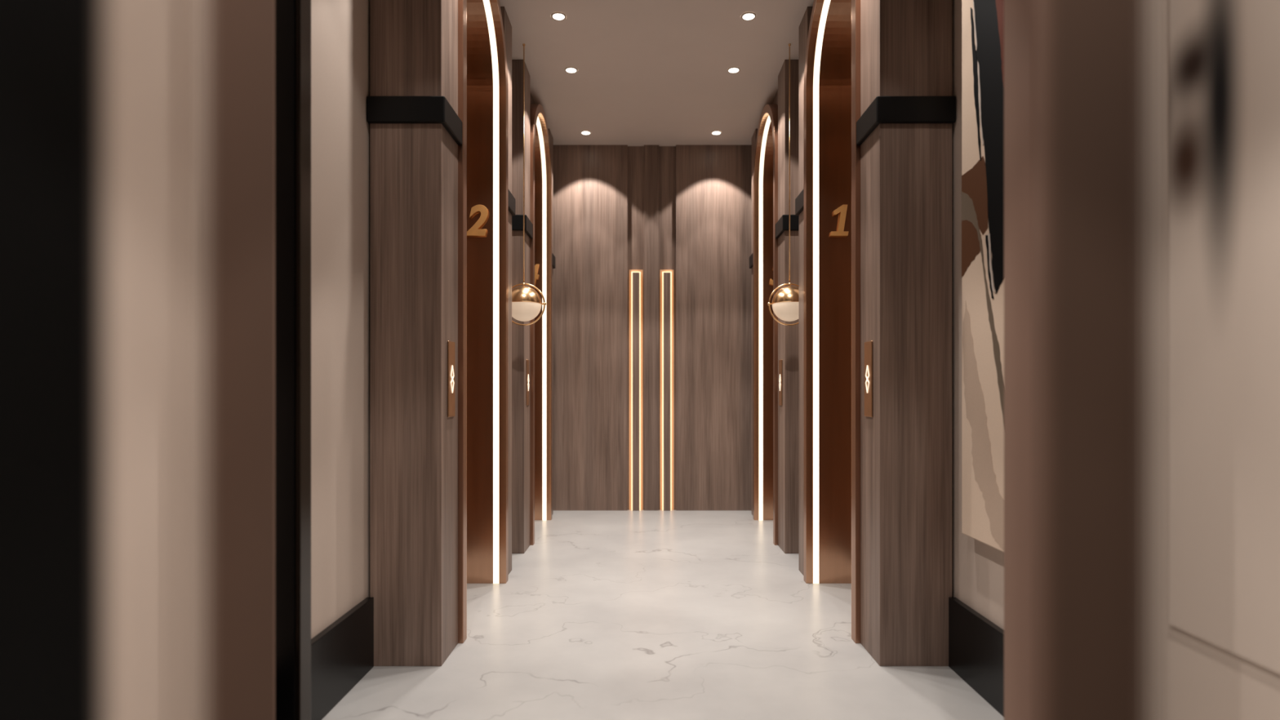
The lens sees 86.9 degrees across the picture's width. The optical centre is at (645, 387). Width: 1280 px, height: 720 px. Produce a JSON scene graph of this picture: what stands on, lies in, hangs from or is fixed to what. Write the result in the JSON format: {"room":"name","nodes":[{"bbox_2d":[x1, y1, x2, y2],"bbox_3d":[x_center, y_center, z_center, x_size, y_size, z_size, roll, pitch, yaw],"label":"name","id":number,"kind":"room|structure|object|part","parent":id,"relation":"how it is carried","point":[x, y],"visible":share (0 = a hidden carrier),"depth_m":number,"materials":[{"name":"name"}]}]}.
{"room":"elevator lobby","nodes":[
{"label":"elevator lobby","id":0,"kind":"room"},
{"bbox_2d":[0,0,275,719],"bbox_3d":[-1.265,-0.590,-0.419,0.670,3.580,4.362,0,0,0],"label":"wall","id":1,"kind":"structure","parent":0,"point":[137,137],"depth_m":1.47,"materials":[{"name":"beige paint"}]},
{"bbox_2d":[311,0,369,639],"bbox_3d":[-1.250,-0.590,4.180,0.100,3.580,4.960,0,0,0],"label":"wall","id":2,"kind":"structure","parent":0,"point":[340,28],"depth_m":2.63,"materials":[{"name":"beige paint"}]},
{"bbox_2d":[275,0,311,719],"bbox_3d":[-1.125,-0.590,2.088,0.146,3.579,0.076,0,0,0],"label":"door frame","id":3,"kind":"object","parent":2,"relation":"attached to","point":[292,17],"visible":0.5,"depth_m":2.05,"materials":[{"name":"black paint"}]},
{"bbox_2d":[311,596,373,719],"bbox_3d":[-1.185,1.050,3.303,0.030,0.300,3.165,0,0,0],"label":"baseboard","id":4,"kind":"structure","parent":2,"relation":"attached to","point":[342,654],"depth_m":2.59,"materials":[{"name":"black paint"}]},
{"bbox_2d":[457,0,507,643],"bbox_3d":[-1.098,-0.590,3.690,0.484,3.580,1.040,0,0,0],"label":"doorway","id":5,"kind":"structure","parent":2,"relation":"in","point":[482,70],"depth_m":4.14,"materials":[{"name":"orange metal"}]},
{"bbox_2d":[529,91,551,545],"bbox_3d":[-1.098,-0.590,5.670,0.484,3.580,1.040,0,0,0],"label":"doorway","id":6,"kind":"structure","parent":2,"relation":"in","point":[540,166],"depth_m":6.12,"materials":[{"name":"orange metal"}]},
{"bbox_3d":[-0.943,-0.590,5.670,0.035,3.580,1.040,0,0,0],"label":"spandrel panel","id":7,"kind":"part","parent":6,"relation":"part of","materials":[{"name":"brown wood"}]},
{"bbox_2d":[627,146,675,510],"bbox_3d":[0.050,-0.590,6.678,4.100,3.580,0.065,0,0,0],"label":"wall","id":8,"kind":"structure","parent":0,"point":[667,154],"depth_m":6.64,"materials":[{"name":"brown wood"}]},
{"bbox_2d":[553,145,627,510],"bbox_3d":[-0.683,-0.590,6.628,1.014,3.580,0.035,0,0,0],"label":"panel","id":9,"kind":"object","parent":8,"relation":"attached to","point":[590,182],"depth_m":6.61,"materials":[{"name":"brown wood"}]},
{"bbox_2d":[629,269,643,511],"bbox_3d":[-0.093,0.018,6.621,0.136,2.364,0.046,0,0,0],"label":"door handle","id":10,"kind":"object","parent":8,"relation":"attached to","point":[636,276],"visible":1,"depth_m":6.62,"materials":[{"name":"gold metal"}]},
{"bbox_2d":[644,145,658,510],"bbox_3d":[0.059,-0.590,6.628,0.147,3.580,0.035,0,0,0],"label":"panel","id":11,"kind":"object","parent":8,"relation":"attached to","point":[651,152],"depth_m":6.61,"materials":[{"name":"brown wood"}]},
{"bbox_2d":[659,269,673,511],"bbox_3d":[0.210,0.018,6.621,0.137,2.364,0.046,0,0,0],"label":"door handle","id":12,"kind":"object","parent":8,"relation":"attached to","point":[666,276],"visible":1,"depth_m":6.62,"materials":[{"name":"gold metal"}]},
{"bbox_2d":[675,145,751,510],"bbox_3d":[0.812,-0.590,6.628,1.026,3.580,0.035,0,0,0],"label":"panel","id":13,"kind":"object","parent":8,"relation":"attached to","point":[713,183],"depth_m":6.61,"materials":[{"name":"brown wood"}]},
{"bbox_2d":[498,0,813,146],"bbox_3d":[0.050,-2.420,2.005,4.900,0.080,9.410,0,0,0],"label":"ceiling","id":14,"kind":"structure","parent":0,"point":[650,72],"depth_m":4.93,"materials":[{"name":"beige paint"}]},
{"bbox_2d":[511,43,546,325],"bbox_3d":[-0.841,-1.405,4.670,0.244,1.950,0.244,0,0,41],"label":"pendant lamp","id":15,"kind":"object","parent":14,"relation":"hanging from","point":[526,303],"visible":0.84,"depth_m":4.62,"materials":[{"name":"gold metal"}]},
{"bbox_3d":[-0.841,-1.552,4.670,0.008,1.655,0.008,0,0,0],"label":"rod","id":16,"kind":"part","parent":15,"relation":"part of","materials":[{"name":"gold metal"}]},
{"bbox_3d":[-0.841,-0.521,4.670,0.240,0.120,0.240,0,0,0],"label":"glass globe","id":17,"kind":"part","parent":15,"relation":"part of","materials":[{"name":"beige glass"}]},
{"bbox_3d":[-0.841,-0.643,4.670,0.244,0.122,0.244,0,0,0],"label":"lamp shade","id":18,"kind":"part","parent":15,"relation":"part of","materials":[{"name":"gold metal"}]},
{"bbox_2d":[551,12,566,21],"bbox_3d":[-0.556,-2.379,4.320,0.097,0.008,0.097,0,0,0],"label":"recessed light","id":19,"kind":"object","parent":14,"relation":"in","point":[559,16],"visible":1,"depth_m":4.32,"materials":[{"name":"beige"}]},
{"bbox_2d":[564,66,577,73],"bbox_3d":[-0.556,-2.379,5.050,0.097,0.008,0.097,0,0,0],"label":"recessed light","id":20,"kind":"object","parent":14,"relation":"in","point":[569,69],"visible":1,"depth_m":5.04,"materials":[{"name":"beige"}]},
{"bbox_2d":[580,130,591,134],"bbox_3d":[-0.556,-2.379,6.290,0.097,0.008,0.097,0,0,0],"label":"recessed light","id":21,"kind":"object","parent":14,"relation":"in","point":[584,132],"visible":1,"depth_m":6.28,"materials":[{"name":"beige"}]},
{"bbox_2d":[711,130,721,134],"bbox_3d":[0.660,-2.379,6.290,0.097,0.008,0.097,0,0,0],"label":"recessed light","id":22,"kind":"object","parent":14,"relation":"in","point":[715,132],"visible":1,"depth_m":6.28,"materials":[{"name":"beige"}]},
{"bbox_2d":[727,66,740,73],"bbox_3d":[0.660,-2.379,5.050,0.097,0.008,0.097,0,0,0],"label":"recessed light","id":23,"kind":"object","parent":14,"relation":"in","point":[733,69],"visible":1,"depth_m":5.04,"materials":[{"name":"beige"}]},
{"bbox_2d":[741,12,755,21],"bbox_3d":[0.660,-2.379,4.320,0.097,0.008,0.097,0,0,0],"label":"recessed light","id":24,"kind":"object","parent":14,"relation":"in","point":[747,16],"visible":1,"depth_m":4.32,"materials":[{"name":"beige"}]},
{"bbox_2d":[767,43,798,325],"bbox_3d":[0.997,-1.405,4.670,0.244,1.950,0.244,0,0,41],"label":"pendant lamp","id":25,"kind":"object","parent":14,"relation":"hanging from","point":[784,303],"visible":0.81,"depth_m":4.61,"materials":[{"name":"gold metal"}]},
{"bbox_3d":[0.997,-0.643,4.670,0.244,0.122,0.244,0,0,0],"label":"lamp shade","id":26,"kind":"part","parent":25,"relation":"part of","materials":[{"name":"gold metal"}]},
{"bbox_3d":[0.997,-0.521,4.670,0.240,0.120,0.240,0,0,0],"label":"glass globe","id":27,"kind":"part","parent":25,"relation":"part of","materials":[{"name":"beige glass"}]},
{"bbox_3d":[0.997,-1.552,4.670,0.008,1.655,0.008,0,0,0],"label":"rod","id":28,"kind":"part","parent":25,"relation":"part of","materials":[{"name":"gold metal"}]},
{"bbox_2d":[321,510,1004,719],"bbox_3d":[0.050,1.230,2.005,4.900,0.060,9.410,0,0,0],"label":"floor","id":29,"kind":"structure","parent":0,"point":[608,615],"depth_m":3.18,"materials":[{"name":"white stone"}]},
{"bbox_2d":[366,0,462,666],"bbox_3d":[-1.028,-0.590,3.040,0.336,3.580,0.300,0,0,0],"label":"pillar","id":30,"kind":"structure","parent":29,"relation":"on","point":[415,126],"depth_m":2.91,"materials":[{"name":"brown wood"}]},
{"bbox_2d":[447,340,454,417],"bbox_3d":[-0.874,-0.040,3.045,0.010,0.340,0.100,0,0,0],"label":"plate","id":31,"kind":"object","parent":30,"relation":"attached to","point":[451,345],"visible":1,"depth_m":3.03,"materials":[{"name":"beige metal"}]},
{"bbox_2d":[500,6,515,574],"bbox_3d":[-1.028,-0.590,4.330,0.336,3.580,0.280,0,0,0],"label":"pillar","id":32,"kind":"structure","parent":29,"relation":"on","point":[507,25],"depth_m":4.38,"materials":[{"name":"brown wood"}]},
{"bbox_2d":[511,59,533,553],"bbox_3d":[-1.028,-0.590,5.020,0.336,3.580,0.300,0,0,0],"label":"pillar","id":33,"kind":"structure","parent":29,"relation":"on","point":[520,334],"depth_m":4.89,"materials":[{"name":"brown wood"}]},
{"bbox_2d":[526,359,529,405],"bbox_3d":[-0.874,-0.040,5.025,0.010,0.340,0.100,0,0,0],"label":"plate","id":34,"kind":"object","parent":33,"relation":"attached to","point":[527,361],"visible":1,"depth_m":5.00,"materials":[{"name":"beige metal"}]},
{"bbox_2d":[547,128,555,515],"bbox_3d":[-1.028,-0.590,6.310,0.336,3.580,0.280,0,0,0],"label":"pillar","id":35,"kind":"structure","parent":29,"relation":"on","point":[551,139],"depth_m":6.37,"materials":[{"name":"brown wood"}]},
{"bbox_2d":[749,128,758,515],"bbox_3d":[1.161,-0.590,6.310,0.341,3.580,0.280,0,0,0],"label":"pillar","id":36,"kind":"structure","parent":29,"relation":"on","point":[754,135],"depth_m":6.34,"materials":[{"name":"brown wood"}]},
{"bbox_2d":[775,59,798,553],"bbox_3d":[1.161,-0.590,5.020,0.341,3.580,0.300,0,0,0],"label":"pillar","id":37,"kind":"structure","parent":29,"relation":"on","point":[788,335],"depth_m":4.89,"materials":[{"name":"brown wood"}]},
{"bbox_2d":[778,359,782,405],"bbox_3d":[1.004,-0.040,5.025,0.010,0.340,0.100,0,0,0],"label":"plate","id":38,"kind":"object","parent":37,"relation":"attached to","point":[780,361],"visible":1,"depth_m":5.00,"materials":[{"name":"beige metal"}]},
{"bbox_2d":[795,6,813,575],"bbox_3d":[1.161,-0.590,4.330,0.341,3.580,0.280,0,0,0],"label":"pillar","id":39,"kind":"structure","parent":29,"relation":"on","point":[803,28],"depth_m":4.36,"materials":[{"name":"brown wood"}]},
{"bbox_2d":[856,0,955,666],"bbox_3d":[1.161,-0.590,3.040,0.341,3.580,0.300,0,0,0],"label":"pillar","id":40,"kind":"structure","parent":29,"relation":"on","point":[908,105],"depth_m":2.91,"materials":[{"name":"brown wood"}]},
{"bbox_2d":[864,341,872,417],"bbox_3d":[1.004,-0.040,3.045,0.010,0.340,0.100,0,0,0],"label":"plate","id":41,"kind":"object","parent":40,"relation":"attached to","point":[868,345],"visible":1,"depth_m":3.03,"materials":[{"name":"beige metal"}]},
{"bbox_2d":[951,0,1004,630],"bbox_3d":[1.385,-0.590,4.180,0.100,3.580,4.960,0,0,0],"label":"wall","id":42,"kind":"structure","parent":0,"point":[977,566],"depth_m":2.88,"materials":[{"name":"beige paint"}]},
{"bbox_2d":[753,89,777,545],"bbox_3d":[1.228,-0.590,5.670,0.484,3.580,1.040,0,0,0],"label":"doorway","id":43,"kind":"structure","parent":42,"relation":"in","point":[766,156],"depth_m":6.12,"materials":[{"name":"orange metal"}]},
{"bbox_3d":[1.073,-0.590,5.670,0.035,3.580,1.040,0,0,0],"label":"spandrel panel","id":44,"kind":"part","parent":43,"relation":"part of","materials":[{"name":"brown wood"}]},
{"bbox_2d":[804,0,860,643],"bbox_3d":[1.228,-0.590,3.690,0.484,3.580,1.040,0,0,0],"label":"doorway","id":45,"kind":"structure","parent":42,"relation":"in","point":[832,73],"depth_m":4.14,"materials":[{"name":"orange metal"}]},
{"bbox_2d":[948,596,1004,716],"bbox_3d":[1.320,1.050,3.303,0.030,0.300,3.165,0,0,0],"label":"baseboard","id":46,"kind":"structure","parent":42,"relation":"attached to","point":[975,643],"depth_m":2.66,"materials":[{"name":"black paint"}]},
{"bbox_2d":[961,0,1004,551],"bbox_3d":[1.308,-0.605,2.272,0.051,2.390,0.945,0,0,0],"label":"abstract painting","id":47,"kind":"object","parent":42,"relation":"attached to","point":[982,20],"visible":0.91,"depth_m":2.56,"materials":[{"name":"beige paint"}]},
{"bbox_2d":[1004,0,1279,719],"bbox_3d":[1.265,-0.590,-0.424,0.670,3.580,4.351,0,0,0],"label":"wall","id":48,"kind":"structure","parent":0,"point":[1089,635],"depth_m":1.61,"materials":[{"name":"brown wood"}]},
{"bbox_2d":[1168,0,1279,674],"bbox_3d":[1.196,-0.630,1.120,0.006,2.340,0.840,0,0,0],"label":"abstract painting","id":49,"kind":"object","parent":48,"relation":"attached to","point":[1224,55],"visible":1,"depth_m":1.39,"materials":[{"name":"paint"}]}
]}

